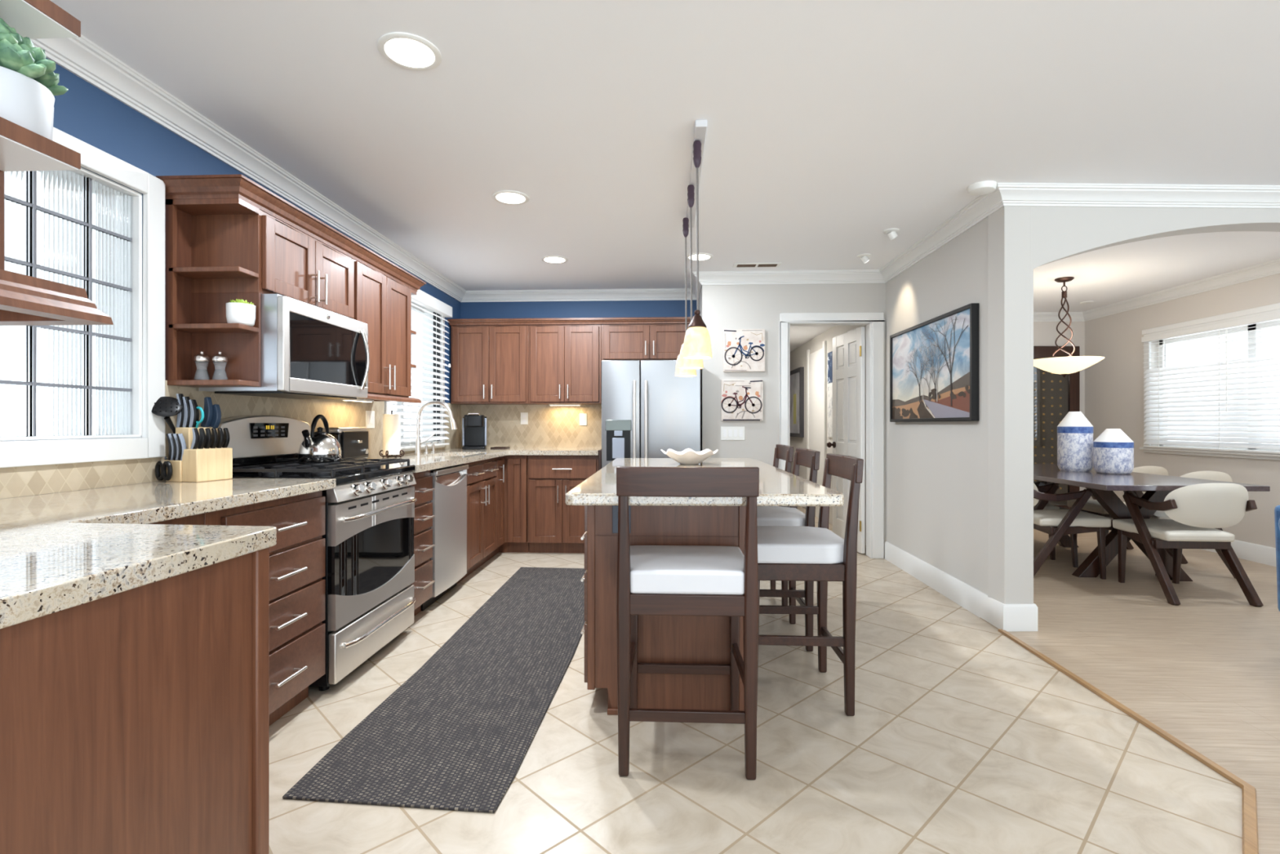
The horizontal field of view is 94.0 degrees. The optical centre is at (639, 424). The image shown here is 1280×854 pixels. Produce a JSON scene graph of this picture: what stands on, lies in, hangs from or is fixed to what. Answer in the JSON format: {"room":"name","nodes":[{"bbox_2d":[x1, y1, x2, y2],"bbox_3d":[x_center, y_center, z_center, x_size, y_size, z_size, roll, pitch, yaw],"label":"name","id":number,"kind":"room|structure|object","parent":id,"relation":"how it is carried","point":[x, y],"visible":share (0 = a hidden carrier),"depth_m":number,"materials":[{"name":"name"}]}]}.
{"room":"kitchen","nodes":[
{"label":"kitchen","id":0,"kind":"room"},
{"bbox_2d":[5,57,460,498],"bbox_3d":[-2.055,-0.079,1.391,0.160,2.440,8.990,0,0,3],"label":"wall","id":1,"kind":"structure","parent":0,"point":[85,112],"depth_m":2.28,"materials":[{"name":"blue paint"}]},
{"bbox_2d":[0,0,113,325],"bbox_3d":[-1.435,-0.539,0.835,1.111,0.749,0.356,0,0,3],"label":"upper cabinet","id":2,"kind":"object","parent":1,"relation":"attached to","point":[24,300],"visible":0.87,"depth_m":0.92,"materials":[{"name":"brown wood"}]},
{"bbox_2d":[0,17,68,140],"bbox_3d":[-0.963,-0.522,0.901,0.155,0.172,0.143,0,0,17],"label":"potted succulent","id":3,"kind":"object","parent":2,"relation":"on","point":[28,82],"visible":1,"depth_m":0.88,"materials":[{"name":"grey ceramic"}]},
{"bbox_2d":[0,66,54,140],"bbox_3d":[-0.966,-0.476,0.897,0.122,0.080,0.122,0,0,3],"label":"pot","id":4,"kind":"object","parent":3,"relation":"on","point":[25,102],"depth_m":0.88,"materials":[{"name":"white ceramic"}]},
{"bbox_2d":[0,0,80,39],"bbox_3d":[-0.972,-0.635,0.800,0.128,0.027,0.328,0,0,3],"label":"shelf","id":5,"kind":"object","parent":2,"relation":"attached to","point":[31,19],"depth_m":0.92,"materials":[{"name":"brown wood"}]},
{"bbox_2d":[0,116,80,171],"bbox_3d":[-0.972,-0.422,0.800,0.128,0.027,0.328,0,0,3],"label":"shelf","id":6,"kind":"object","parent":2,"relation":"attached to","point":[21,148],"depth_m":0.91,"materials":[{"name":"brown wood"}]},
{"bbox_2d":[0,126,164,467],"bbox_3d":[-2.046,-0.421,1.383,0.189,1.113,2.035,0,0,3],"label":"window","id":7,"kind":"structure","parent":1,"relation":"in","point":[74,384],"depth_m":2.12,"materials":[{"name":"glass"}]},
{"bbox_2d":[165,197,258,386],"bbox_3d":[-1.770,-0.536,2.474,0.308,0.755,0.119,0,0,3],"label":"corner shelf","id":8,"kind":"object","parent":1,"relation":"attached to","point":[180,272],"visible":1,"depth_m":2.44,"materials":[{"name":"brown wood"}]},
{"bbox_2d":[194,351,209,379],"bbox_3d":[-1.823,-0.244,2.482,0.054,0.126,0.054,0,0,3],"label":"pepper mill","id":9,"kind":"object","parent":8,"relation":"on","point":[202,361],"visible":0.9,"depth_m":2.46,"materials":[{"name":"white plastic"}]},
{"bbox_2d":[212,351,227,379],"bbox_3d":[-1.752,-0.244,2.488,0.054,0.126,0.054,0,0,3],"label":"pepper mill","id":10,"kind":"object","parent":8,"relation":"on","point":[220,361],"visible":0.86,"depth_m":2.47,"materials":[{"name":"white plastic"}]},
{"bbox_2d":[226,298,256,326],"bbox_3d":[-1.653,-0.463,2.471,0.105,0.109,0.104,0,0,3],"label":"potted succulent","id":11,"kind":"object","parent":8,"relation":"on","point":[238,311],"visible":0.97,"depth_m":2.43,"materials":[{"name":"ceramic"}]},
{"bbox_2d":[0,380,461,498],"bbox_3d":[-1.889,0.014,3.160,0.008,0.426,5.440,0,0,3],"label":"backsplash","id":12,"kind":"structure","parent":1,"relation":"attached to","point":[24,481],"depth_m":2.58,"materials":[{"name":"beige tile"}]},
{"bbox_2d":[191,208,354,386],"bbox_3d":[-1.721,-0.536,2.906,0.366,0.755,0.745,0,0,3],"label":"upper cabinet","id":13,"kind":"object","parent":1,"relation":"attached to","point":[288,261],"visible":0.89,"depth_m":2.54,"materials":[{"name":"brown wood"}]},
{"bbox_2d":[199,293,369,399],"bbox_3d":[-1.664,-0.346,2.905,0.422,0.421,0.717,0,0,3],"label":"microwave","id":14,"kind":"object","parent":13,"relation":"attached to","point":[308,351],"visible":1,"depth_m":2.72,"materials":[{"name":"silver metal"}]},
{"bbox_2d":[155,173,426,292],"bbox_3d":[-1.710,-0.952,3.270,0.352,0.075,1.809,0,0,3],"label":"crown molding","id":15,"kind":"structure","parent":13,"relation":"attached to","point":[236,185],"depth_m":2.62,"materials":[{"name":"brown wood"}]},
{"bbox_2d":[351,257,421,403],"bbox_3d":[-1.684,-0.530,3.703,0.366,0.767,0.847,0,0,3],"label":"upper cabinet","id":16,"kind":"object","parent":1,"relation":"attached to","point":[381,302],"visible":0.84,"depth_m":3.62,"materials":[{"name":"brown wood"}]},
{"bbox_2d":[384,301,444,451],"bbox_3d":[-1.888,-0.431,4.852,0.185,1.282,1.120,0,0,3],"label":"window","id":17,"kind":"structure","parent":1,"relation":"in","point":[388,406],"depth_m":5.33,"materials":[{"name":"white paint"}]},
{"bbox_2d":[390,288,452,448],"bbox_3d":[-1.769,-0.442,4.892,0.074,1.255,1.090,0,0,3],"label":"window blind","id":18,"kind":"object","parent":17,"relation":"attached to","point":[421,298],"visible":0.63,"depth_m":4.96,"materials":[{"name":"white paint"}]},
{"bbox_2d":[460,299,697,325],"bbox_3d":[-0.678,-0.079,5.888,2.497,2.440,0.120,0,0,3],"label":"wall","id":19,"kind":"structure","parent":0,"point":[611,308],"depth_m":5.83,"materials":[{"name":"blue paint"}]},
{"bbox_2d":[450,324,535,404],"bbox_3d":[-1.395,-0.559,5.675,0.730,0.730,0.369,0,0,3],"label":"upper cabinet","id":20,"kind":"object","parent":19,"relation":"attached to","point":[490,363],"visible":0.99,"depth_m":5.54,"materials":[{"name":"brown wood"}]},
{"bbox_2d":[447,316,693,325],"bbox_3d":[-0.619,-0.952,5.646,2.350,0.055,0.352,0,0,3],"label":"crown molding","id":21,"kind":"structure","parent":20,"relation":"on","point":[660,320],"depth_m":5.49,"materials":[{"name":"brown wood"}]},
{"bbox_2d":[461,404,601,447],"bbox_3d":[-1.046,0.004,5.840,1.429,0.446,0.008,0,0,3],"label":"backsplash","id":22,"kind":"structure","parent":19,"relation":"attached to","point":[548,426],"depth_m":5.83,"materials":[{"name":"beige tile"}]},
{"bbox_2d":[528,324,601,404],"bbox_3d":[-0.691,-0.559,5.642,0.676,0.730,0.369,0,0,3],"label":"upper cabinet","id":23,"kind":"object","parent":19,"relation":"attached to","point":[565,361],"visible":0.98,"depth_m":5.50,"materials":[{"name":"brown wood"}]},
{"bbox_2d":[601,323,689,362],"bbox_3d":[0.096,-0.754,5.606,0.895,0.340,0.369,0,0,3],"label":"upper cabinet","id":24,"kind":"object","parent":19,"relation":"attached to","point":[639,342],"visible":0.74,"depth_m":5.47,"materials":[{"name":"brown wood"}]},
{"bbox_2d":[49,0,1279,312],"bbox_3d":[2.079,-1.349,2.056,8.437,0.100,10.700,0,0,3],"label":"ceiling","id":25,"kind":"structure","parent":0,"point":[833,126],"depth_m":2.50,"materials":[{"name":"white paint"}]},
{"bbox_2d":[377,31,441,71],"bbox_3d":[-0.802,-1.295,2.079,0.210,0.008,0.210,0,0,3],"label":"recessed light","id":26,"kind":"object","parent":25,"relation":"in","point":[407,51],"visible":1,"depth_m":2.07,"materials":[{"name":"white plastic"}]},
{"bbox_2d":[491,190,528,204],"bbox_3d":[-0.740,-1.295,3.411,0.210,0.008,0.210,0,0,3],"label":"recessed light","id":27,"kind":"object","parent":25,"relation":"in","point":[505,197],"visible":1,"depth_m":3.39,"materials":[{"name":"white plastic"}]},
{"bbox_2d":[686,120,707,227],"bbox_3d":[0.291,-1.284,3.195,0.052,0.030,1.310,0,0,3],"label":"rail","id":28,"kind":"object","parent":25,"relation":"attached to","point":[700,126],"visible":0.72,"depth_m":2.88,"materials":[{"name":"white metal"}]},
{"bbox_2d":[675,217,696,376],"bbox_3d":[0.281,-0.783,3.661,0.135,0.968,0.135,0,0,3],"label":"pendant lamp","id":29,"kind":"object","parent":28,"relation":"hanging from","point":[678,372],"visible":0.45,"depth_m":3.65,"materials":[{"name":"grey"}]},
{"bbox_2d":[678,184,703,368],"bbox_3d":[0.270,-0.783,3.161,0.135,0.968,0.135,0,0,3],"label":"pendant lamp","id":30,"kind":"object","parent":28,"relation":"hanging from","point":[684,363],"visible":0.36,"depth_m":3.15,"materials":[{"name":"grey"}]},
{"bbox_2d":[682,140,712,359],"bbox_3d":[0.256,-0.783,2.671,0.135,0.968,0.135,0,0,3],"label":"pendant lamp","id":31,"kind":"object","parent":28,"relation":"hanging from","point":[697,344],"visible":1,"depth_m":2.65,"materials":[{"name":"grey"}]},
{"bbox_2d":[733,262,781,267],"bbox_3d":[0.949,-1.294,4.846,0.380,0.010,0.110,0,0,3],"label":"ceiling vent","id":32,"kind":"object","parent":25,"relation":"in","point":[735,264],"visible":1,"depth_m":4.82,"materials":[{"name":"white plastic"}]},
{"bbox_2d":[967,180,996,195],"bbox_3d":[1.862,-1.281,3.248,0.140,0.036,0.140,0,0,3],"label":"smoke detector","id":33,"kind":"object","parent":25,"relation":"attached to","point":[982,188],"visible":1,"depth_m":3.21,"materials":[{"name":"white plastic"}]},
{"bbox_2d":[1033,276,1104,377],"bbox_3d":[3.779,-0.859,5.311,0.572,0.880,0.572,0,0,3],"label":"chandelier","id":34,"kind":"object","parent":25,"relation":"hanging from","point":[1064,366],"visible":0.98,"depth_m":5.23,"materials":[{"name":"glass"}]},
{"bbox_2d":[269,506,1279,853],"bbox_3d":[2.164,1.164,3.904,8.437,0.054,14.400,0,0,3],"label":"floor","id":35,"kind":"structure","parent":0,"point":[959,738],"depth_m":2.15,"materials":[{"name":"tile"}]},
{"bbox_2d":[0,547,269,853],"bbox_3d":[-1.400,0.705,1.033,1.142,0.873,0.615,0,0,3],"label":"base cabinet","id":36,"kind":"object","parent":35,"relation":"on","point":[136,720],"visible":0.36,"depth_m":1.01,"materials":[{"name":"brown wood"}]},
{"bbox_2d":[0,478,335,629],"bbox_3d":[-1.373,0.247,1.585,1.166,0.040,1.840,0,0,3],"label":"countertop","id":37,"kind":"structure","parent":36,"relation":"on","point":[60,551],"depth_m":1.20,"materials":[{"name":"beige stone"}]},
{"bbox_2d":[166,426,232,482],"bbox_3d":[-1.790,0.119,2.426,0.154,0.215,0.160,0,0,15],"label":"knife block","id":38,"kind":"object","parent":37,"relation":"on","point":[205,464],"visible":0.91,"depth_m":2.38,"materials":[{"name":"brown wood"}]},
{"bbox_2d":[155,456,173,480],"bbox_3d":[-1.873,0.174,2.345,0.082,0.094,0.016,0,0,15],"label":"scissors","id":39,"kind":"object","parent":38,"relation":"hanging from","point":[164,463],"visible":1,"depth_m":2.34,"materials":[{"name":"black plastic"}]},
{"bbox_2d":[151,396,182,433],"bbox_3d":[-1.865,0.059,2.419,0.079,0.342,0.199,0,0,16],"label":"skimmer","id":40,"kind":"object","parent":38,"relation":"in","point":[167,406],"visible":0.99,"depth_m":2.37,"materials":[{"name":"black plastic"}]},
{"bbox_2d":[151,396,182,417],"bbox_3d":[-1.881,-0.071,2.367,0.108,0.082,0.050,0,0,-38],"label":"bowl","id":41,"kind":"object","parent":40,"relation":"on","point":[167,406],"depth_m":2.36,"materials":[{"name":"black plastic"}]},
{"bbox_2d":[182,396,190,427],"bbox_3d":[-1.827,-0.049,2.406,0.040,0.128,0.028,0,0,15],"label":"kitchen knife","id":42,"kind":"object","parent":38,"relation":"on","point":[186,402],"visible":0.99,"depth_m":2.40,"materials":[{"name":"black plastic"}]},
{"bbox_2d":[188,399,199,427],"bbox_3d":[-1.801,-0.043,2.406,0.039,0.116,0.027,0,0,15],"label":"kitchen knife","id":43,"kind":"object","parent":38,"relation":"on","point":[194,412],"visible":0.97,"depth_m":2.40,"materials":[{"name":"black plastic"}]},
{"bbox_2d":[200,396,213,426],"bbox_3d":[-1.799,-0.050,2.478,0.042,0.130,0.026,0,0,15],"label":"kitchen knife","id":44,"kind":"object","parent":38,"relation":"on","point":[208,407],"visible":0.89,"depth_m":2.47,"materials":[{"name":"blue plastic"}]},
{"bbox_2d":[150,513,204,524],"bbox_3d":[-1.660,0.705,1.609,0.570,0.873,0.538,0,0,3],"label":"base cabinet","id":45,"kind":"object","parent":35,"relation":"on","point":[198,519],"visible":0.02,"depth_m":1.80,"materials":[{"name":"brown wood"}]},
{"bbox_2d":[204,490,324,725],"bbox_3d":[-1.602,0.705,2.194,0.632,0.873,0.635,0,0,3],"label":"base cabinet","id":46,"kind":"object","parent":35,"relation":"on","point":[297,559],"visible":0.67,"depth_m":2.28,"materials":[{"name":"brown wood"}]},
{"bbox_2d":[209,415,417,690],"bbox_3d":[-1.547,0.548,2.914,0.681,1.185,0.790,0,0,3],"label":"range","id":47,"kind":"object","parent":35,"relation":"on","point":[370,599],"visible":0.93,"depth_m":2.78,"materials":[{"name":"silver metal"}]},
{"bbox_2d":[297,414,341,462],"bbox_3d":[-1.635,0.069,3.052,0.195,0.240,0.213,0,0,-38],"label":"kettle","id":48,"kind":"object","parent":47,"relation":"on","point":[319,446],"visible":1,"depth_m":2.99,"materials":[{"name":"silver metal"}]},
{"bbox_2d":[232,464,414,485],"bbox_3d":[-1.528,0.240,2.913,0.539,0.034,0.790,0,0,3],"label":"cooktop","id":49,"kind":"object","parent":47,"relation":"in","point":[356,477],"depth_m":2.73,"materials":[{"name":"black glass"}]},
{"bbox_2d":[408,470,434,616],"bbox_3d":[-1.542,0.705,3.481,0.632,0.873,0.337,0,0,3],"label":"base cabinet","id":50,"kind":"object","parent":35,"relation":"on","point":[423,519],"visible":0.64,"depth_m":3.48,"materials":[{"name":"brown wood"}]},
{"bbox_2d":[282,567,586,813],"bbox_3d":[-0.667,1.136,3.242,0.712,0.008,2.964,0,0,3],"label":"runner rug","id":51,"kind":"object","parent":35,"relation":"on","point":[457,733],"visible":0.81,"depth_m":2.33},
{"bbox_2d":[420,463,468,610],"bbox_3d":[-1.526,0.705,3.950,0.602,0.872,0.588,0,0,3],"label":"dishwasher","id":52,"kind":"object","parent":35,"relation":"on","point":[449,500],"visible":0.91,"depth_m":3.87,"materials":[{"name":"silver metal"}]},
{"bbox_2d":[456,457,498,583],"bbox_3d":[-1.489,0.705,4.628,0.632,0.873,0.752,0,0,3],"label":"base cabinet","id":53,"kind":"object","parent":35,"relation":"on","point":[481,479],"visible":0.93,"depth_m":4.57,"materials":[{"name":"brown wood"}]},
{"bbox_2d":[487,454,528,560],"bbox_3d":[-1.379,0.705,5.420,0.779,0.873,0.838,0,0,3],"label":"base cabinet","id":54,"kind":"object","parent":35,"relation":"on","point":[511,477],"visible":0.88,"depth_m":5.24,"materials":[{"name":"brown wood"}]},
{"bbox_2d":[367,447,601,472],"bbox_3d":[-1.106,0.247,4.566,1.426,0.040,2.541,0,0,3],"label":"countertop","id":55,"kind":"structure","parent":54,"relation":"on","point":[430,460],"depth_m":4.85,"materials":[{"name":"beige stone"}]},
{"bbox_2d":[321,426,368,458],"bbox_3d":[-1.767,0.121,3.580,0.170,0.212,0.340,0,0,3],"label":"toaster","id":56,"kind":"object","parent":55,"relation":"on","point":[353,441],"visible":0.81,"depth_m":3.54,"materials":[{"name":"black metal"}]},
{"bbox_2d":[379,409,404,457],"bbox_3d":[-1.699,0.065,4.083,0.127,0.325,0.127,0,0,-42],"label":"paper towel holder","id":57,"kind":"object","parent":55,"relation":"on","point":[387,455],"visible":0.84,"depth_m":4.08,"materials":[{"name":"brown metal"}]},
{"bbox_2d":[382,413,400,454],"bbox_3d":[-1.699,0.068,4.083,0.112,0.275,0.112,0,0,3],"label":"paper towel roll","id":58,"kind":"object","parent":57,"relation":"on","point":[391,422],"visible":0.98,"depth_m":4.04,"materials":[{"name":"white"}]},
{"bbox_2d":[414,400,457,454],"bbox_3d":[-1.542,0.023,4.554,0.323,0.407,0.151,0,0,3],"label":"kitchen faucet","id":59,"kind":"object","parent":55,"relation":"on","point":[418,442],"visible":1,"depth_m":4.50,"materials":[{"name":"silver metal"}]},
{"bbox_2d":[462,413,486,449],"bbox_3d":[-1.538,0.061,5.543,0.216,0.332,0.330,0,0,-11],"label":"coffee maker","id":60,"kind":"object","parent":55,"relation":"on","point":[473,424],"visible":1,"depth_m":5.54,"materials":[{"name":"black plastic"}]},
{"bbox_2d":[527,454,598,553],"bbox_3d":[-0.666,0.705,5.492,0.628,0.873,0.630,0,0,3],"label":"base cabinet","id":61,"kind":"object","parent":35,"relation":"on","point":[553,526],"visible":0.71,"depth_m":5.22,"materials":[{"name":"brown wood"}]},
{"bbox_2d":[601,360,700,467],"bbox_3d":[0.107,0.305,5.312,0.820,1.672,0.918,0,0,3],"label":"refrigerator","id":62,"kind":"object","parent":35,"relation":"on","point":[646,409],"visible":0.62,"depth_m":4.92,"materials":[{"name":"silver metal"}]},
{"bbox_2d":[580,505,746,715],"bbox_3d":[0.111,0.705,3.140,0.681,0.873,1.617,0,0,3],"label":"kitchen island","id":63,"kind":"object","parent":35,"relation":"on","point":[677,639],"visible":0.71,"depth_m":2.34,"materials":[{"name":"brown wood"}]},
{"bbox_2d":[612,505,631,533],"bbox_3d":[-0.073,0.370,2.348,0.072,0.115,0.006,0,0,3],"label":"outlet","id":64,"kind":"object","parent":63,"relation":"attached to","point":[615,508],"depth_m":2.35,"materials":[{"name":"grey plastic"}]},
{"bbox_2d":[564,457,844,506],"bbox_3d":[0.255,0.247,2.994,0.933,0.040,2.113,0,0,3],"label":"island countertop","id":65,"kind":"structure","parent":63,"relation":"on","point":[778,486],"depth_m":2.03,"materials":[{"name":"beige stone"}]},
{"bbox_2d":[661,448,718,464],"bbox_3d":[0.282,0.185,3.411,0.309,0.085,0.309,0,0,-20],"label":"bowl","id":66,"kind":"object","parent":65,"relation":"on","point":[687,456],"visible":1,"depth_m":3.33,"materials":[{"name":"white ceramic"}]},
{"bbox_2d":[616,466,759,779],"bbox_3d":[0.160,0.638,2.102,0.456,1.006,0.460,0,0,3],"label":"bar stool","id":67,"kind":"object","parent":35,"relation":"on","point":[707,580],"visible":1,"depth_m":1.92,"materials":[{"name":"brown wood"}]},
{"bbox_2d":[630,545,744,595],"bbox_3d":[0.161,0.505,2.125,0.436,0.088,0.414,0,0,3],"label":"cushion","id":68,"kind":"object","parent":67,"relation":"on","point":[655,570],"depth_m":1.93,"materials":[{"name":"white fabric"}]},
{"bbox_2d":[769,444,793,605],"bbox_3d":[0.726,0.638,3.851,0.460,1.006,0.456,0,0,3],"label":"bar stool","id":69,"kind":"object","parent":35,"relation":"on","point":[785,452],"visible":0.12,"depth_m":3.71,"materials":[{"name":"brown wood"}]},
{"bbox_2d":[756,448,820,651],"bbox_3d":[0.697,0.638,3.221,0.460,1.006,0.456,0,0,3],"label":"bar stool","id":70,"kind":"object","parent":35,"relation":"on","point":[766,515],"visible":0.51,"depth_m":3.01,"materials":[{"name":"brown wood"}]},
{"bbox_2d":[756,506,805,526],"bbox_3d":[0.674,0.505,3.222,0.414,0.088,0.436,0,0,3],"label":"cushion","id":71,"kind":"object","parent":70,"relation":"on","point":[766,515],"depth_m":3.03,"materials":[{"name":"white fabric"}]},
{"bbox_2d":[756,453,863,715],"bbox_3d":[0.666,0.638,2.557,0.460,1.006,0.456,0,0,3],"label":"bar stool","id":72,"kind":"object","parent":35,"relation":"on","point":[784,553],"visible":0.66,"depth_m":2.35,"materials":[{"name":"brown wood"}]},
{"bbox_2d":[757,525,844,564],"bbox_3d":[0.644,0.505,2.558,0.414,0.088,0.436,0,0,3],"label":"cushion","id":73,"kind":"object","parent":72,"relation":"on","point":[776,544],"depth_m":2.35,"materials":[{"name":"white fabric"}]},
{"bbox_2d":[1033,346,1079,509],"bbox_3d":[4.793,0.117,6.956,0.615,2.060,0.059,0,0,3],"label":"wine cabinet","id":74,"kind":"object","parent":35,"relation":"on","point":[1055,395],"visible":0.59,"depth_m":6.94,"materials":[{"name":"brown wood"}]},
{"bbox_2d":[1033,483,1111,579],"bbox_3d":[3.174,0.758,4.621,0.615,0.789,0.528,0,0,10],"label":"dining chair","id":75,"kind":"object","parent":35,"relation":"on","point":[1072,522],"visible":0.58,"depth_m":4.39,"materials":[{"name":"brown wood"}]},
{"bbox_2d":[1066,466,1173,558],"bbox_3d":[4.197,0.758,5.212,0.615,0.789,0.528,0,0,3],"label":"dining chair","id":76,"kind":"object","parent":35,"relation":"on","point":[1092,506],"visible":0.2,"depth_m":5.17,"materials":[{"name":"brown wood"}]},
{"bbox_2d":[998,628,1258,853],"bbox_3d":[1.714,1.135,2.029,0.509,0.011,2.552,0,0,23],"label":"trim","id":77,"kind":"structure","parent":35,"relation":"on","point":[1250,824],"depth_m":2.02,"materials":[{"name":"brown wood"}]},
{"bbox_2d":[1033,463,1270,581],"bbox_3d":[3.597,0.768,4.949,1.020,0.745,2.180,0,0,3],"label":"dining table","id":78,"kind":"object","parent":35,"relation":"on","point":[1157,486],"visible":0.53,"depth_m":4.36,"materials":[{"name":"brown wood"}]},
{"bbox_2d":[1057,411,1093,471],"bbox_3d":[3.708,0.143,5.085,0.251,0.505,0.251,0,0,3],"label":"vase","id":79,"kind":"object","parent":78,"relation":"on","point":[1074,431],"visible":1,"depth_m":4.99,"materials":[{"name":"blue ceramic"}]},
{"bbox_2d":[1093,428,1133,474],"bbox_3d":[3.832,0.215,4.829,0.259,0.362,0.259,0,0,3],"label":"vase","id":80,"kind":"object","parent":78,"relation":"on","point":[1113,450],"visible":1,"depth_m":4.74,"materials":[{"name":"blue ceramic"}]},
{"bbox_2d":[1131,471,1235,578],"bbox_3d":[4.171,0.758,4.648,0.615,0.789,0.528,0,0,3],"label":"dining chair","id":81,"kind":"object","parent":35,"relation":"on","point":[1209,475],"visible":0.1,"depth_m":4.62,"materials":[{"name":"brown wood"}]},
{"bbox_2d":[1112,483,1263,606],"bbox_3d":[3.633,0.758,4.010,0.528,0.789,0.615,0,0,4],"label":"dining chair","id":82,"kind":"object","parent":35,"relation":"on","point":[1198,513],"visible":1,"depth_m":3.84,"materials":[{"name":"brown wood"}]},
{"bbox_2d":[1274,505,1279,611],"bbox_3d":[3.529,0.769,2.659,0.865,0.736,0.678,0,0,3],"label":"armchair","id":83,"kind":"object","parent":35,"relation":"on","point":[1277,510],"visible":1,"depth_m":2.97,"materials":[{"name":"blue fabric"}]},
{"bbox_2d":[698,283,885,558],"bbox_3d":[1.333,-0.079,5.484,1.557,2.440,0.740,0,0,3],"label":"wall","id":84,"kind":"structure","parent":0,"point":[751,306],"depth_m":5.13,"materials":[{"name":"grey paint"}]},
{"bbox_2d":[720,426,744,439],"bbox_3d":[0.797,0.074,5.134,0.195,0.112,0.009,0,0,3],"label":"switch plate","id":85,"kind":"object","parent":84,"relation":"attached to","point":[727,433],"visible":1,"depth_m":5.13,"materials":[{"name":"white plastic"}]},
{"bbox_2d":[720,379,763,420],"bbox_3d":[0.873,-0.207,5.120,0.357,0.352,0.031,0,0,3],"label":"picture","id":86,"kind":"object","parent":84,"relation":"attached to","point":[740,399],"visible":1,"depth_m":5.10,"materials":[{"name":"fabric"}]},
{"bbox_2d":[723,328,764,371],"bbox_3d":[0.893,-0.635,5.119,0.353,0.362,0.031,0,0,3],"label":"picture","id":87,"kind":"object","parent":84,"relation":"attached to","point":[744,349],"visible":1,"depth_m":5.10,"materials":[{"name":"fabric"}]},
{"bbox_2d":[778,311,884,558],"bbox_3d":[1.638,0.097,5.151,0.886,2.101,0.138,0,0,3],"label":"trim","id":88,"kind":"structure","parent":84,"relation":"attached to","point":[874,322],"depth_m":5.08,"materials":[{"name":"white paint"}]},
{"bbox_2d":[826,326,865,553],"bbox_3d":[1.935,0.137,5.547,0.190,1.993,0.693,0,0,-3],"label":"door","id":89,"kind":"structure","parent":84,"relation":"in","point":[849,347],"depth_m":5.48,"materials":[{"name":"white paint"}]},
{"bbox_2d":[790,325,833,351],"bbox_3d":[1.773,-1.129,7.972,0.907,0.060,5.510,0,0,3],"label":"ceiling","id":90,"kind":"structure","parent":0,"point":[799,335],"depth_m":7.21,"materials":[{"name":"white paint"}]},
{"bbox_2d":[790,206,1031,604],"bbox_3d":[2.268,-0.079,7.098,0.163,2.440,7.610,0,0,3],"label":"wall","id":91,"kind":"structure","parent":0,"point":[936,472],"depth_m":4.06,"materials":[{"name":"grey paint"}]},
{"bbox_2d":[31,34,1279,302],"bbox_3d":[1.472,-1.252,1.329,6.893,0.095,8.790,0,0,3],"label":"trim","id":92,"kind":"structure","parent":91,"relation":"attached to","point":[81,56],"depth_m":3.27,"materials":[{"name":"white paint"}]},
{"bbox_2d":[790,366,804,437],"bbox_3d":[2.238,-0.304,8.766,0.050,0.960,1.280,0,0,3],"label":"picture","id":93,"kind":"object","parent":91,"relation":"attached to","point":[797,375],"visible":0.67,"depth_m":8.43,"materials":[{"name":"grey"}]},
{"bbox_2d":[790,372,799,433],"bbox_3d":[2.253,-0.304,8.765,0.019,0.860,1.180,0,0,3],"label":"print","id":94,"kind":"object","parent":93,"relation":"attached to","point":[794,376],"depth_m":8.62},
{"bbox_2d":[806,340,826,517],"bbox_3d":[2.187,0.081,7.407,0.028,2.120,0.880,0,0,3],"label":"door","id":95,"kind":"structure","parent":91,"relation":"in","point":[816,362],"depth_m":7.31,"materials":[{"name":"white paint"}]},
{"bbox_2d":[827,351,832,436],"bbox_3d":[2.156,-0.339,6.658,0.019,0.960,0.380,0,0,3],"label":"wall panel","id":96,"kind":"object","parent":91,"relation":"attached to","point":[830,353],"visible":0.43,"depth_m":6.72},
{"bbox_2d":[889,302,978,422],"bbox_3d":[2.031,-0.373,4.228,0.045,0.705,1.344,0,0,3],"label":"landscape picture","id":97,"kind":"object","parent":91,"relation":"attached to","point":[934,362],"visible":1,"depth_m":4.03,"materials":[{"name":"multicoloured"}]},
{"bbox_2d":[884,539,1275,631],"bbox_3d":[3.595,1.066,5.121,3.029,0.150,3.837,0,0,3],"label":"baseboard","id":98,"kind":"structure","parent":91,"relation":"attached to","point":[1007,617],"depth_m":3.86,"materials":[{"name":"white paint"}]},
{"bbox_2d":[1033,258,1279,321],"bbox_3d":[3.690,-1.252,5.236,2.850,0.095,3.600,0,0,3],"label":"trim","id":99,"kind":"structure","parent":91,"relation":"attached to","point":[1273,267],"depth_m":5.70,"materials":[{"name":"white paint"}]},
{"bbox_2d":[1033,321,1084,490],"bbox_3d":[3.851,-0.079,7.090,3.000,2.440,0.120,0,0,3],"label":"wall","id":100,"kind":"structure","parent":0,"point":[1045,333],"depth_m":6.98,"materials":[{"name":"grey paint"}]},
{"bbox_2d":[987,206,1279,604],"bbox_3d":[3.529,-0.079,3.402,3.040,2.440,0.150,0,0,-1],"label":"wall","id":101,"kind":"structure","parent":0,"point":[1058,233],"depth_m":3.30,"materials":[{"name":"grey paint"}]},
{"bbox_2d":[1084,273,1279,547],"bbox_3d":[5.186,-0.079,5.116,0.150,2.440,3.700,0,0,3],"label":"wall","id":102,"kind":"structure","parent":0,"point":[1114,384],"depth_m":5.95,"materials":[{"name":"grey paint"}]},
{"bbox_2d":[1139,302,1279,460],"bbox_3d":[5.146,-0.340,5.113,0.170,1.248,1.970,0,0,3],"label":"window","id":103,"kind":"structure","parent":102,"relation":"in","point":[1274,308],"depth_m":5.34,"materials":[{"name":"white paint"}]},
{"bbox_2d":[1141,311,1279,453],"bbox_3d":[5.056,-0.327,5.128,0.076,1.115,1.830,0,0,3],"label":"window blind","id":104,"kind":"object","parent":103,"relation":"attached to","point":[1207,433],"visible":1,"depth_m":5.25,"materials":[{"name":"white paint"}]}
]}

